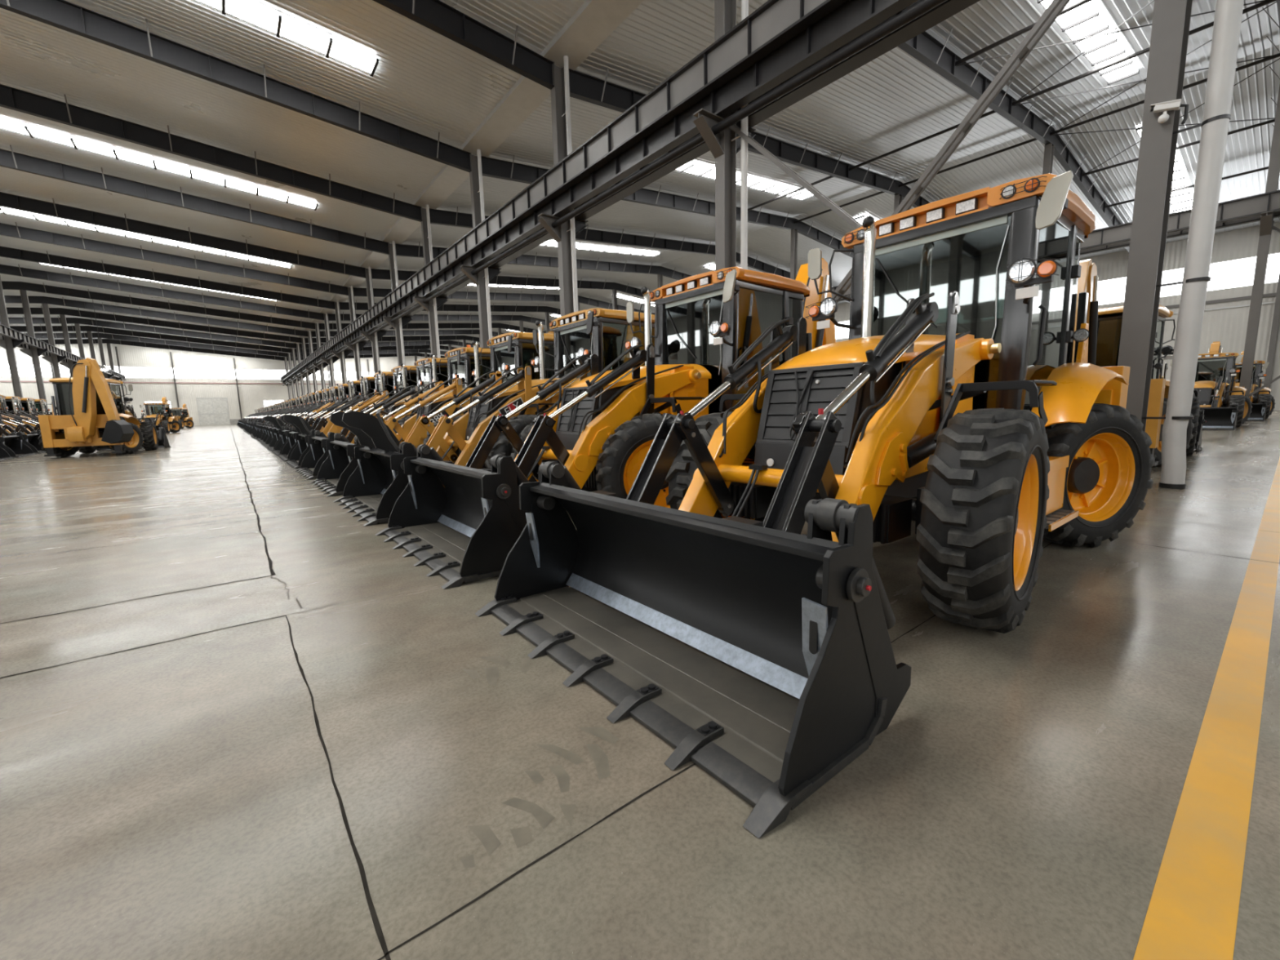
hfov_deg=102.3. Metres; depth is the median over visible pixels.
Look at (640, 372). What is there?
hood
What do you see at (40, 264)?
skylight
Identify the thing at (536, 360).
lamp
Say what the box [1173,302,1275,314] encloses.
trim
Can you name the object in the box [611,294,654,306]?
skylight
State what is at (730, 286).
mirror
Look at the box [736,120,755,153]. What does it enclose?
bracket
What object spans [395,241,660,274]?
rafter
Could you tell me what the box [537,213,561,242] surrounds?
bracket
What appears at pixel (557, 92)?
column
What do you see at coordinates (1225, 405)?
backhoe loader
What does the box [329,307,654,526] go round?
backhoe loader
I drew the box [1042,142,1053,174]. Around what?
column
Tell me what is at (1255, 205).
girder
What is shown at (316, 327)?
column
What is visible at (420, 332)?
rafter
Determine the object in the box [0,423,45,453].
backhoe loader
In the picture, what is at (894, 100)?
ceiling
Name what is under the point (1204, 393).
grille
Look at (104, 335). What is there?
rafter
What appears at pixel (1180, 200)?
skylight
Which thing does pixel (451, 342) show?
rafter
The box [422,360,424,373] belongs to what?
mirror
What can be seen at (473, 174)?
column
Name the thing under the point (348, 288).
column
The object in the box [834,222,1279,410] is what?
wall
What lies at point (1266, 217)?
bracket
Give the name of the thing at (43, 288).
rafter
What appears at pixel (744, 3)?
downpipe
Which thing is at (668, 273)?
rafter
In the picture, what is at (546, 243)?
skylight
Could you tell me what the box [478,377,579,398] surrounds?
hood
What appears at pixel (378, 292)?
rafter
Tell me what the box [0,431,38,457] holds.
backhoe loader
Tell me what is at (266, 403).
window
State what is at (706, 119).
bracket
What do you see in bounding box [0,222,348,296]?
rafter
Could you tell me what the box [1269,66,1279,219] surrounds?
rafter
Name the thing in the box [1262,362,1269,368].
mirror
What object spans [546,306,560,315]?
rafter
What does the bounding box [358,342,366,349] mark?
bracket
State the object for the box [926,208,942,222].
work lamp
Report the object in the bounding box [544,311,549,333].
column
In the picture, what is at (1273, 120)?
tube
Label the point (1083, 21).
skylight
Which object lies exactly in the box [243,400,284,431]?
backhoe loader
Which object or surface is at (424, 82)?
ceiling
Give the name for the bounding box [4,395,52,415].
backhoe loader
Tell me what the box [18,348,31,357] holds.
bracket
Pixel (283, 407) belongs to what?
backhoe loader
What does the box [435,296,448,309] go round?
bracket
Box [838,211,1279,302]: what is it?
girder
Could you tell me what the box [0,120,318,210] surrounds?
skylight
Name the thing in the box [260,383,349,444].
backhoe loader
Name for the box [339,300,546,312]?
rafter
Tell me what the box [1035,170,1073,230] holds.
mirror
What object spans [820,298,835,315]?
lamp
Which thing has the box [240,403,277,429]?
backhoe loader
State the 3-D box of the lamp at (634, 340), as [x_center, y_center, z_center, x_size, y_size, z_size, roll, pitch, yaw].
[-0.083,-1.948,7.337,0.018,0.160,0.160,-8,10,-38]
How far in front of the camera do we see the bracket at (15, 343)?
48.51 m
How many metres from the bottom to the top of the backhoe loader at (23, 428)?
3.721 m
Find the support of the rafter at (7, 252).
on the column
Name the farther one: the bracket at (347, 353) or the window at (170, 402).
the window at (170, 402)
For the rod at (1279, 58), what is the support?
attached to the rafter at (1269, 66)
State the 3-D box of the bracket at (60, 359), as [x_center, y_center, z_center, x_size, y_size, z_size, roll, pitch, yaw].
[-68.716,-14.336,61.359,0.788,0.819,0.320,-8,10,-38]
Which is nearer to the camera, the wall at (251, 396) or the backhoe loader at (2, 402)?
the backhoe loader at (2, 402)
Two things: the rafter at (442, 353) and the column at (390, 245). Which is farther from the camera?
the rafter at (442, 353)
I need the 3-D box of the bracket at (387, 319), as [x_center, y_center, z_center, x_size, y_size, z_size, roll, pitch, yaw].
[-18.658,-11.697,38.420,0.788,0.820,0.320,-8,10,-38]
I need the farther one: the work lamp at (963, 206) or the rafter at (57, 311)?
the rafter at (57, 311)
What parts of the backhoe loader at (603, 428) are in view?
slotted plate, plate, plate, lug plate, slotted plate, plate, lug plate, plate, piston rod, loader arm, levelling rod, nose panel, piston rod, levelling rod, loader arm, mirror arm, locking plate, panel, white plate, cab frame, mirror arm, door handle, door glass, quarter glass, post, boom rod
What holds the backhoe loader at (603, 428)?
on the floor
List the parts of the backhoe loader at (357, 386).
plate, door glass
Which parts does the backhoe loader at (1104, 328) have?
boom rod, glass, cab frame, frame, door glass, door handle, white plate, mirror arm, plate, plate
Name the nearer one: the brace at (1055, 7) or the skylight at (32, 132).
the brace at (1055, 7)
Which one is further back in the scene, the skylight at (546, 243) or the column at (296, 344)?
the column at (296, 344)
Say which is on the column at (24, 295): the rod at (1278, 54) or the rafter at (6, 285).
the rafter at (6, 285)
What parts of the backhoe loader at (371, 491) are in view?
slotted plate, plate, plate, plate, slotted plate, plate, piston rod, loader arm, piston rod, nose panel, levelling rod, loader arm, levelling rod, decal plate, locking plate, panel, mirror arm, mirror arm, cab frame, door glass, quarter glass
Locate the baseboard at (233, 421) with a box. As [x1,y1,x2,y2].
[230,418,240,424]
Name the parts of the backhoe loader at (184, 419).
door glass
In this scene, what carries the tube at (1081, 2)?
attached to the rafter at (1277, 1)
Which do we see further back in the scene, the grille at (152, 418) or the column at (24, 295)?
the column at (24, 295)
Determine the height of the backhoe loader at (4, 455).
3.721 m
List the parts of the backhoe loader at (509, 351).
slotted plate, plate, plate, lug plate, plate, plate, piston rod, loader arm, piston rod, levelling rod, decal plate, levelling rod, loader arm, mirror arm, mirror arm, cab frame, door glass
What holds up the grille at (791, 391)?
attached to the backhoe loader at (955, 403)
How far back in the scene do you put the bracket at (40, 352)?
54.89 m
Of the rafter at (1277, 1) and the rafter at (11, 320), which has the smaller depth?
the rafter at (1277, 1)
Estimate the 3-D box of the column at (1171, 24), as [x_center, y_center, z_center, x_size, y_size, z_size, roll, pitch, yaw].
[7.330,-6.769,7.066,0.570,13.800,0.420,-8,10,-38]
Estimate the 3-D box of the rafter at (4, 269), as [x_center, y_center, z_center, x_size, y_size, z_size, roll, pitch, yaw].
[-49.019,-19.748,55.367,25.855,2.935,1.258,-8,10,-38]
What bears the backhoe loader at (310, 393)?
on the floor
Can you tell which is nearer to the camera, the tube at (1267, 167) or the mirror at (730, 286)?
the mirror at (730, 286)
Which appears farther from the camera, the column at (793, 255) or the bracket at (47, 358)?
the bracket at (47, 358)
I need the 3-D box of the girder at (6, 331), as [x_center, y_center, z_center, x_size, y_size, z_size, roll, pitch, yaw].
[-50.956,-12.400,39.021,0.300,0.820,155.050,-8,10,-38]
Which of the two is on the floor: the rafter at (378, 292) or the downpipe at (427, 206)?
the downpipe at (427, 206)
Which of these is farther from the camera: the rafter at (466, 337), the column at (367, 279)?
the rafter at (466, 337)
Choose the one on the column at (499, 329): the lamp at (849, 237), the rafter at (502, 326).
the rafter at (502, 326)
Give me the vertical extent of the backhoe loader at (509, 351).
3.721 m
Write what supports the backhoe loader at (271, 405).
on the floor
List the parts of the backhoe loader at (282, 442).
plate, plate, piston rod, piston rod, cab frame, door glass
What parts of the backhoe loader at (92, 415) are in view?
post, frame, glass, cab frame, door glass, plate, plate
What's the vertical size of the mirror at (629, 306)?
0.295 m
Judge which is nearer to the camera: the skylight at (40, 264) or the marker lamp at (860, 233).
the marker lamp at (860, 233)
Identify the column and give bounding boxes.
[0,275,22,397]
[19,289,48,412]
[41,303,61,377]
[59,314,74,377]
[74,323,85,359]
[86,331,96,359]
[97,337,107,378]
[106,342,115,379]
[284,356,291,399]
[287,352,295,398]
[291,348,299,396]
[296,343,305,395]
[301,337,311,394]
[307,331,317,391]
[315,323,325,390]
[323,313,335,386]
[334,302,346,383]
[347,287,361,380]
[364,268,380,373]
[388,243,405,366]
[420,206,437,358]
[462,339,466,346]
[469,152,488,347]
[497,328,501,335]
[519,320,523,332]
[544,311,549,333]
[551,62,573,316]
[612,288,617,310]
[657,274,662,288]
[714,0,736,271]
[790,229,797,279]
[893,193,902,211]
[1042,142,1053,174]
[1117,0,1192,431]
[1239,84,1279,422]
[1263,271,1279,388]
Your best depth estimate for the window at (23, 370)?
105.21 m
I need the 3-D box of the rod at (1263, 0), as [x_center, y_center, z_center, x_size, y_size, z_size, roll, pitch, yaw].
[17.603,-16.748,19.351,10.404,0.566,0.041,1,8,14]
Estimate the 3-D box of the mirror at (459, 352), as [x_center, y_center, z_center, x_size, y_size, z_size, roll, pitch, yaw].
[-4.595,-3.105,13.089,0.033,0.343,0.197,-8,10,-38]
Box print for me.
[460,655,618,868]
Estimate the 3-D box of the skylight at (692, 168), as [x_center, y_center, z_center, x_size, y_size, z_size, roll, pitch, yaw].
[4.940,-18.179,30.942,17.610,1.541,1.060,-8,10,-38]
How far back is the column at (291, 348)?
95.90 m
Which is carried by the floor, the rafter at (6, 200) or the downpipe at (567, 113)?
the downpipe at (567, 113)
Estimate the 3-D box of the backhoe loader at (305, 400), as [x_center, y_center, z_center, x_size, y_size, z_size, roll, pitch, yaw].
[-27.676,-5.756,42.559,7.696,3.721,2.892,-8,10,-38]
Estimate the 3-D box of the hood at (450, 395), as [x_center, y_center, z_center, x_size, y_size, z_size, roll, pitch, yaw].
[-3.757,-1.850,11.162,1.651,0.370,0.900,-8,10,-38]
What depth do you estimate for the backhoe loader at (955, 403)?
3.18 m
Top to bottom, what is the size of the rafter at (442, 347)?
2.931 m
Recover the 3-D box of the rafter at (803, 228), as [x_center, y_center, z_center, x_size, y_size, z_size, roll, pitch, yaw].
[22.412,-20.633,49.082,25.800,2.931,1.258,-8,10,-38]
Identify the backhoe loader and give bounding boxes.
[0,395,48,422]
[0,407,39,430]
[0,410,40,435]
[0,414,40,436]
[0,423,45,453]
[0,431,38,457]
[0,447,16,461]
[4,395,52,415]
[20,397,57,414]
[34,399,57,414]
[37,357,170,457]
[139,396,181,433]
[169,404,194,428]
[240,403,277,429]
[240,404,273,427]
[240,404,275,428]
[242,403,279,429]
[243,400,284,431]
[243,400,288,431]
[243,401,282,430]
[244,398,295,432]
[244,400,290,431]
[246,396,302,434]
[247,398,297,433]
[249,395,306,435]
[250,392,315,437]
[250,394,311,436]
[253,391,322,439]
[255,388,329,440]
[257,386,338,443]
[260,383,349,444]
[262,376,375,451]
[262,380,361,448]
[271,371,394,455]
[276,365,417,461]
[280,357,448,469]
[295,331,553,479]
[309,332,554,496]
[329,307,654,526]
[375,257,835,589]
[475,170,1155,838]
[1071,258,1206,466]
[1169,341,1252,430]
[1235,351,1275,421]
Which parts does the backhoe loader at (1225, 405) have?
nose panel, cab frame, loader arm, door glass, slotted plate, plate, plate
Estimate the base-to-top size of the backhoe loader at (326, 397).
3.721 m
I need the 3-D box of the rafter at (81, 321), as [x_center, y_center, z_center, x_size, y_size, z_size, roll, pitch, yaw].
[-69.403,-22.798,80.881,25.855,2.935,1.258,-8,10,-38]
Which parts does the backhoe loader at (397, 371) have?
plate, plate, plate, piston rod, piston rod, cab frame, door glass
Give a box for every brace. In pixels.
[729,124,862,229]
[831,0,1070,303]
[1248,375,1279,397]
[1259,221,1279,233]
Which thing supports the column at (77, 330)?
on the floor
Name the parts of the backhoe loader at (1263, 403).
cab frame, loader arm, slotted plate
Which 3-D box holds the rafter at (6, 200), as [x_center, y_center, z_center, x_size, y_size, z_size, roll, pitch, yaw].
[-33.730,-17.460,36.231,25.855,2.935,1.258,-8,10,-38]
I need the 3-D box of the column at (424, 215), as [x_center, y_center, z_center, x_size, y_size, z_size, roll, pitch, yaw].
[-13.054,-9.819,32.580,0.570,13.800,0.420,-8,10,-38]
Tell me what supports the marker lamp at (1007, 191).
on the backhoe loader at (955, 403)
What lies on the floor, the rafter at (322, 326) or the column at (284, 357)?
the column at (284, 357)
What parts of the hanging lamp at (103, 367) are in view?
lamp shade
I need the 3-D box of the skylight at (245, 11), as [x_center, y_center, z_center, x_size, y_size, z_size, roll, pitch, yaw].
[-16.868,-15.261,13.868,17.670,1.546,1.060,-8,10,-38]
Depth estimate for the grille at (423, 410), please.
10.59 m
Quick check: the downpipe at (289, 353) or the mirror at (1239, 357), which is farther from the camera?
the downpipe at (289, 353)
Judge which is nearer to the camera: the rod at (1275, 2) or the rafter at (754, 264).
the rod at (1275, 2)
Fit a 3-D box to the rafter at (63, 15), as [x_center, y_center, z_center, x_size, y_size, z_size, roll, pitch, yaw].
[-18.441,-15.172,17.095,25.855,2.935,1.258,-8,10,-38]
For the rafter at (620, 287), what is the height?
2.931 m
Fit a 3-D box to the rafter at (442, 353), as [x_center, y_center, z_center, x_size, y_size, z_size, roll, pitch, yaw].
[-38.742,-29.784,125.626,25.800,2.931,1.258,-8,10,-38]
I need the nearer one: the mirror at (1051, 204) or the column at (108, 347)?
the mirror at (1051, 204)
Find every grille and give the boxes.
[144,417,155,422]
[382,404,395,420]
[415,400,434,422]
[466,395,494,429]
[555,386,600,434]
[755,362,866,448]
[1192,387,1212,400]
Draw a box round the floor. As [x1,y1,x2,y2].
[0,410,1279,959]
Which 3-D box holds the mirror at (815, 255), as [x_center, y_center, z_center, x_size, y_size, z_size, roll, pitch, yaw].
[1.746,-2.156,5.152,0.033,0.295,0.145,-8,10,-38]
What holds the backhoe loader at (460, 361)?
on the floor
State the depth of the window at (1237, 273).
41.31 m
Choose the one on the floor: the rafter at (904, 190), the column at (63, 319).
the column at (63, 319)
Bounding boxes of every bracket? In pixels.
[0,339,5,349]
[11,338,25,348]
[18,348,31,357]
[36,348,48,356]
[40,355,52,363]
[57,355,66,363]
[59,362,68,368]
[312,363,319,369]
[320,357,328,364]
[331,350,340,358]
[332,356,339,363]
[343,342,354,351]
[344,350,351,357]
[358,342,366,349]
[360,331,371,341]
[377,330,386,339]
[382,316,395,328]
[401,316,412,327]
[413,296,429,311]
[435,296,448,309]
[460,265,479,285]
[488,266,501,281]
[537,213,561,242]
[574,217,588,235]
[693,108,724,158]
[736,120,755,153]
[1259,210,1273,235]
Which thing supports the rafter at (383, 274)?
on the column at (614, 291)
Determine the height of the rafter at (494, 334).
2.931 m
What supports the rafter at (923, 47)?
on the column at (1048, 149)
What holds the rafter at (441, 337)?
on the column at (464, 340)
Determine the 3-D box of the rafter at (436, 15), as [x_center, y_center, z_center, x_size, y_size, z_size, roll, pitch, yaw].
[-13.345,-14.410,10.716,25.855,2.935,1.258,-8,10,-38]
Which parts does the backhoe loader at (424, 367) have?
plate, plate, plate, plate, loader arm, mirror arm, cab frame, door glass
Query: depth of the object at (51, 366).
93.60 m
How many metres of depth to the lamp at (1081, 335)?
4.62 m
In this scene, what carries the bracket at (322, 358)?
attached to the column at (325, 317)
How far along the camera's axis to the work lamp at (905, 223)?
4.68 m
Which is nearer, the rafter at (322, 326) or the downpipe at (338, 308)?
the downpipe at (338, 308)
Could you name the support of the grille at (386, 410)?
attached to the backhoe loader at (460, 361)
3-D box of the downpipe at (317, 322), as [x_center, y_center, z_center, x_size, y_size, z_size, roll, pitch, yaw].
[-43.342,-14.366,70.488,0.184,13.770,0.492,-8,10,-38]
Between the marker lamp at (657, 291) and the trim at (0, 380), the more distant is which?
the trim at (0, 380)
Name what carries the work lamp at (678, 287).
on the backhoe loader at (603, 428)
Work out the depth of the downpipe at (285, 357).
108.25 m
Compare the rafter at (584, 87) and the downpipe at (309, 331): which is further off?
the downpipe at (309, 331)
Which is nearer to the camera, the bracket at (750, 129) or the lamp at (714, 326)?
the lamp at (714, 326)
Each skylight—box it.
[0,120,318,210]
[0,208,292,269]
[38,262,277,302]
[197,0,378,76]
[467,283,559,289]
[541,241,660,257]
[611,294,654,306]
[675,163,814,200]
[702,264,715,271]
[853,214,875,224]
[1037,0,1139,85]
[1136,126,1192,212]
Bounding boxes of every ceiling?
[0,0,586,352]
[0,273,104,339]
[288,0,644,353]
[307,0,1279,343]
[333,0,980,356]
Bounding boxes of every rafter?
[0,0,471,172]
[0,84,422,222]
[0,145,389,254]
[0,191,365,278]
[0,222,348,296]
[0,246,334,309]
[0,264,324,320]
[0,315,76,324]
[1,280,22,289]
[4,295,44,303]
[6,306,62,315]
[9,324,88,332]
[21,281,315,328]
[23,331,99,338]
[39,338,108,344]
[43,296,308,337]
[61,307,302,342]
[75,317,296,348]
[88,325,292,353]
[98,333,288,357]
[107,338,284,360]
[286,352,415,360]
[290,349,426,357]
[294,345,431,353]
[299,340,449,348]
[304,335,464,343]
[311,328,479,337]
[319,322,499,329]
[328,311,520,320]
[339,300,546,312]
[353,287,559,302]
[371,268,614,289]
[372,0,554,89]
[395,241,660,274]
[415,352,444,358]
[425,349,448,355]
[429,206,715,255]
[439,345,457,350]
[449,340,479,347]
[463,335,479,342]
[480,155,795,230]
[492,331,507,336]
[498,323,546,333]
[520,315,551,324]
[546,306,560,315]
[568,68,900,195]
[577,295,654,315]
[613,282,650,297]
[660,266,691,280]
[736,252,850,302]
[794,218,853,257]
[897,28,1056,145]
[898,182,930,208]
[1049,128,1129,252]
[1262,0,1279,52]
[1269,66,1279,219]
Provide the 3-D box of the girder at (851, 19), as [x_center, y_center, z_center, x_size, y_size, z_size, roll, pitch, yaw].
[-31.317,-14.387,54.473,0.280,0.700,155.050,-8,10,-38]
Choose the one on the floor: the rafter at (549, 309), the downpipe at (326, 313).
the downpipe at (326, 313)
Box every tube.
[794,53,1279,223]
[840,119,1275,244]
[955,0,1092,66]
[1105,166,1268,208]
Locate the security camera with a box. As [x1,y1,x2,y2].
[1150,98,1188,124]
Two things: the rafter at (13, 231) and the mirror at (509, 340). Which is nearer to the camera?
the mirror at (509, 340)
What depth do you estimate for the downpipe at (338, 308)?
57.35 m
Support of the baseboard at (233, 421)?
attached to the wall at (251, 396)
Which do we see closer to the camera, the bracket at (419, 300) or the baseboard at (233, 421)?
the bracket at (419, 300)
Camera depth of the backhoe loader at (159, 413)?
51.45 m
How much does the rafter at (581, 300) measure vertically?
2.931 m
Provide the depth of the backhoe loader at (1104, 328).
9.77 m
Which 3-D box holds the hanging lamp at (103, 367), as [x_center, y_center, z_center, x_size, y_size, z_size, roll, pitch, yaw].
[-60.234,-16.078,57.387,1.040,7.792,1.040,-8,10,-38]
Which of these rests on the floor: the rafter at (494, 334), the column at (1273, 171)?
the column at (1273, 171)
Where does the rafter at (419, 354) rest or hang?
on the column
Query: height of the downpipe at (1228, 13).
13.800 m
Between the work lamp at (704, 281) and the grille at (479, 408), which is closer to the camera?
the work lamp at (704, 281)
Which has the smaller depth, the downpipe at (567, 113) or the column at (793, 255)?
the downpipe at (567, 113)
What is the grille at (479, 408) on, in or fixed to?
attached to the backhoe loader at (371, 491)
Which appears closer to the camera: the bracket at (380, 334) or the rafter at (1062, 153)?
the rafter at (1062, 153)
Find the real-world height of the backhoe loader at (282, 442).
3.721 m
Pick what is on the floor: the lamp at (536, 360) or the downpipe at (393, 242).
the downpipe at (393, 242)
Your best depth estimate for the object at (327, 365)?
120.26 m
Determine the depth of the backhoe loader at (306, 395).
39.42 m
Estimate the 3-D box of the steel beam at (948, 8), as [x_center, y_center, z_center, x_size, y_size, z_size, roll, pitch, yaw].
[-30.507,-14.679,55.085,0.440,0.830,155.050,-8,10,-38]
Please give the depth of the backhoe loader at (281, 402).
58.17 m
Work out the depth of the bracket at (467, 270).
25.64 m
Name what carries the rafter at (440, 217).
on the column
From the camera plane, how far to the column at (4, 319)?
48.31 m
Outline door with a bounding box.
[196,397,230,425]
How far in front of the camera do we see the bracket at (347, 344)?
51.15 m
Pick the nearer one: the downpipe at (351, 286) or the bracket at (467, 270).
the bracket at (467, 270)
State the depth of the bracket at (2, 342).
47.98 m
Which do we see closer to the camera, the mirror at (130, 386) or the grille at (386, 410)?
the grille at (386, 410)
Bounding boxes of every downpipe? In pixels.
[115,346,127,410]
[169,351,179,408]
[232,357,242,420]
[284,356,290,398]
[288,352,294,398]
[293,348,299,396]
[297,343,304,395]
[302,337,310,393]
[309,330,316,391]
[316,322,324,389]
[325,312,334,386]
[336,301,346,383]
[350,285,361,378]
[368,266,380,371]
[391,240,405,365]
[426,204,440,358]
[476,149,492,347]
[561,55,577,311]
[731,0,748,269]
[1142,0,1244,488]
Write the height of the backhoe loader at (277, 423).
3.721 m
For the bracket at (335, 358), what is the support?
attached to the column at (325, 317)
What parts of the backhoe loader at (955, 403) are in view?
slotted plate, plate, plate, lug plate, piston rod, loader arm, levelling rod, nose panel, slotted plate, white plate, plate, lug plate, mirror arm, piston rod, plate, levelling rod, loader arm, frame plate, panel, locking plate, cab frame, white plate, door handle, door glass, box lid, mirror arm, quarter glass, post, frame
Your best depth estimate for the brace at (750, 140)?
11.67 m
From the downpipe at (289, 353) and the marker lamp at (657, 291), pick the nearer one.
the marker lamp at (657, 291)
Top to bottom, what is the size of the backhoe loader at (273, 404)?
3.721 m
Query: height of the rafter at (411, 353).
2.938 m
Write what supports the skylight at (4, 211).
attached to the ceiling at (424, 82)
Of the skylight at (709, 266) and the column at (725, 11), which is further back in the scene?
the skylight at (709, 266)
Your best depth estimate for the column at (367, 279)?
44.83 m
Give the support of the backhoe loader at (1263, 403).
on the floor
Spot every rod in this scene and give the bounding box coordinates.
[955,0,1270,66]
[1012,0,1154,105]
[1013,53,1279,106]
[1050,1,1276,135]
[1052,117,1275,135]
[1082,57,1279,175]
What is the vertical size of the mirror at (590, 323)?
0.343 m
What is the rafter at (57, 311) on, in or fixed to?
on the column at (63, 319)
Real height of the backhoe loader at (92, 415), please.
3.721 m
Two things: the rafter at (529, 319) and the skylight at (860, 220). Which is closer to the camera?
the skylight at (860, 220)
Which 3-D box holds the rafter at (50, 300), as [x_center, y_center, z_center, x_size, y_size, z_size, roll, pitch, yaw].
[-59.211,-21.273,68.124,25.855,2.935,1.258,-8,10,-38]
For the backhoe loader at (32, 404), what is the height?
3.721 m
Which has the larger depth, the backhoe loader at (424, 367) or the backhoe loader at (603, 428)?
the backhoe loader at (424, 367)
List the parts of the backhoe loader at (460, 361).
plate, plate, plate, plate, piston rod, piston rod, levelling rod, loader arm, mirror arm, cab frame, door glass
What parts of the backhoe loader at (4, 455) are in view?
plate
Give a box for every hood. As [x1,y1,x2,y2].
[144,414,159,417]
[368,397,396,408]
[394,392,434,405]
[431,386,488,403]
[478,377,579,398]
[569,364,711,390]
[773,334,945,369]
[1194,380,1217,389]
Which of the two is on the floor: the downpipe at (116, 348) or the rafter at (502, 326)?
the downpipe at (116, 348)
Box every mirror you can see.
[128,384,133,391]
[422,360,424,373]
[457,350,460,364]
[507,335,512,352]
[532,329,537,345]
[586,311,594,334]
[626,302,634,323]
[722,269,737,302]
[808,248,822,279]
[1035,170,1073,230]
[1235,355,1243,363]
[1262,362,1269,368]
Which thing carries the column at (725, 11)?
on the floor
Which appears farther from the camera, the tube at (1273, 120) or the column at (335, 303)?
the column at (335, 303)
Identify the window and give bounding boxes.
[0,364,374,380]
[144,401,171,408]
[262,400,283,407]
[835,253,1279,339]
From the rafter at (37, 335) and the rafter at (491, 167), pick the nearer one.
the rafter at (491, 167)
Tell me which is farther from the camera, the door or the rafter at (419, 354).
the rafter at (419, 354)
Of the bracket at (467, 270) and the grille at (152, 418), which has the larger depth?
the grille at (152, 418)
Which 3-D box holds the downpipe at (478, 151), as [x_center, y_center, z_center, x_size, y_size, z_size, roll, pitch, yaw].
[-7.669,-9.028,25.837,0.184,13.770,0.492,-8,10,-38]
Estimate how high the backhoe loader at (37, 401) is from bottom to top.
3.721 m
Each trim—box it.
[0,380,339,384]
[1164,293,1276,308]
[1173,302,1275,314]
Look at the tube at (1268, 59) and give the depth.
28.02 m
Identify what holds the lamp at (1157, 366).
attached to the backhoe loader at (1104, 328)
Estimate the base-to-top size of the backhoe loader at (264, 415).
3.721 m
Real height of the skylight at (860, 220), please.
1.540 m
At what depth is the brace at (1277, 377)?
23.27 m
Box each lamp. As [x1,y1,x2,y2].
[92,299,110,371]
[534,356,538,365]
[577,347,583,356]
[578,313,583,319]
[631,337,638,346]
[655,289,660,297]
[666,288,671,294]
[675,284,681,292]
[687,281,693,288]
[700,277,707,285]
[710,320,719,335]
[717,271,724,279]
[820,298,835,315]
[844,232,853,244]
[856,229,864,240]
[879,223,891,235]
[899,217,913,229]
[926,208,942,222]
[955,198,975,213]
[1000,184,1016,199]
[1008,259,1035,283]
[1023,177,1039,192]
[1071,328,1089,342]
[1152,362,1163,368]
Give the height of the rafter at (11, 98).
2.935 m
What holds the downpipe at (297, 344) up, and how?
on the floor
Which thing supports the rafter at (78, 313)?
on the column at (63, 319)
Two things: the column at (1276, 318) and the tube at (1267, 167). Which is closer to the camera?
the tube at (1267, 167)
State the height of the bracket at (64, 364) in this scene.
0.820 m
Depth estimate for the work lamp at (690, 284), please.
6.86 m
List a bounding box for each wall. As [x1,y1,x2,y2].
[0,343,425,426]
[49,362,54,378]
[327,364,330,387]
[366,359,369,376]
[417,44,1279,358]
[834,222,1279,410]
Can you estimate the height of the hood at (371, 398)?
0.370 m
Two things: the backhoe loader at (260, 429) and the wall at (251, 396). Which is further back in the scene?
the wall at (251, 396)
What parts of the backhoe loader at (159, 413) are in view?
cab frame, loader arm, door glass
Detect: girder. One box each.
[0,324,126,380]
[0,334,111,377]
[280,0,847,382]
[282,0,918,384]
[747,0,1276,211]
[831,190,1279,296]
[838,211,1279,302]
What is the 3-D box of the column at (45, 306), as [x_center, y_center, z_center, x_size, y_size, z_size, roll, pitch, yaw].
[-69.166,-13.079,61.151,0.570,15.111,0.420,-8,10,-38]
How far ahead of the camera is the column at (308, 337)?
76.85 m
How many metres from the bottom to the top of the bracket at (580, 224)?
0.820 m
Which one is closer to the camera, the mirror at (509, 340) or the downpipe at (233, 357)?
the mirror at (509, 340)
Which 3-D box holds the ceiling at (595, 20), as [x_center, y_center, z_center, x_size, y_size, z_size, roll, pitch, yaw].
[-31.127,-19.459,54.018,1.280,0.220,156.050,-8,10,-38]
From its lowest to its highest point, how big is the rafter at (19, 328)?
2.931 m
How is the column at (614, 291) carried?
on the floor
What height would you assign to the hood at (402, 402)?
0.370 m
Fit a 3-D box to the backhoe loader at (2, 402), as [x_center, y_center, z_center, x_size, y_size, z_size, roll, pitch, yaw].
[-37.880,-3.862,30.759,7.696,3.721,2.892,-8,10,-38]
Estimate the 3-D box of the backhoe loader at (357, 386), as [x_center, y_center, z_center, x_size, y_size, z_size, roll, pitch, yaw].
[-14.467,-3.766,25.930,7.696,3.721,2.892,-8,10,-38]
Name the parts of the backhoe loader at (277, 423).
plate, plate, door glass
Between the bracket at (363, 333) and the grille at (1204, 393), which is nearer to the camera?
the grille at (1204, 393)
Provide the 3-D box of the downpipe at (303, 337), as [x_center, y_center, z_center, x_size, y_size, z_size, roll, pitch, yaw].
[-53.535,-15.892,83.245,0.184,13.770,0.492,-8,10,-38]
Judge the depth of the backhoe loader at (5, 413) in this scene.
26.89 m
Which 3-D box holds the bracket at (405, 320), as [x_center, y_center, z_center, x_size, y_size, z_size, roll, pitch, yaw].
[-17.704,-11.943,39.153,0.788,0.820,0.320,-8,10,-38]

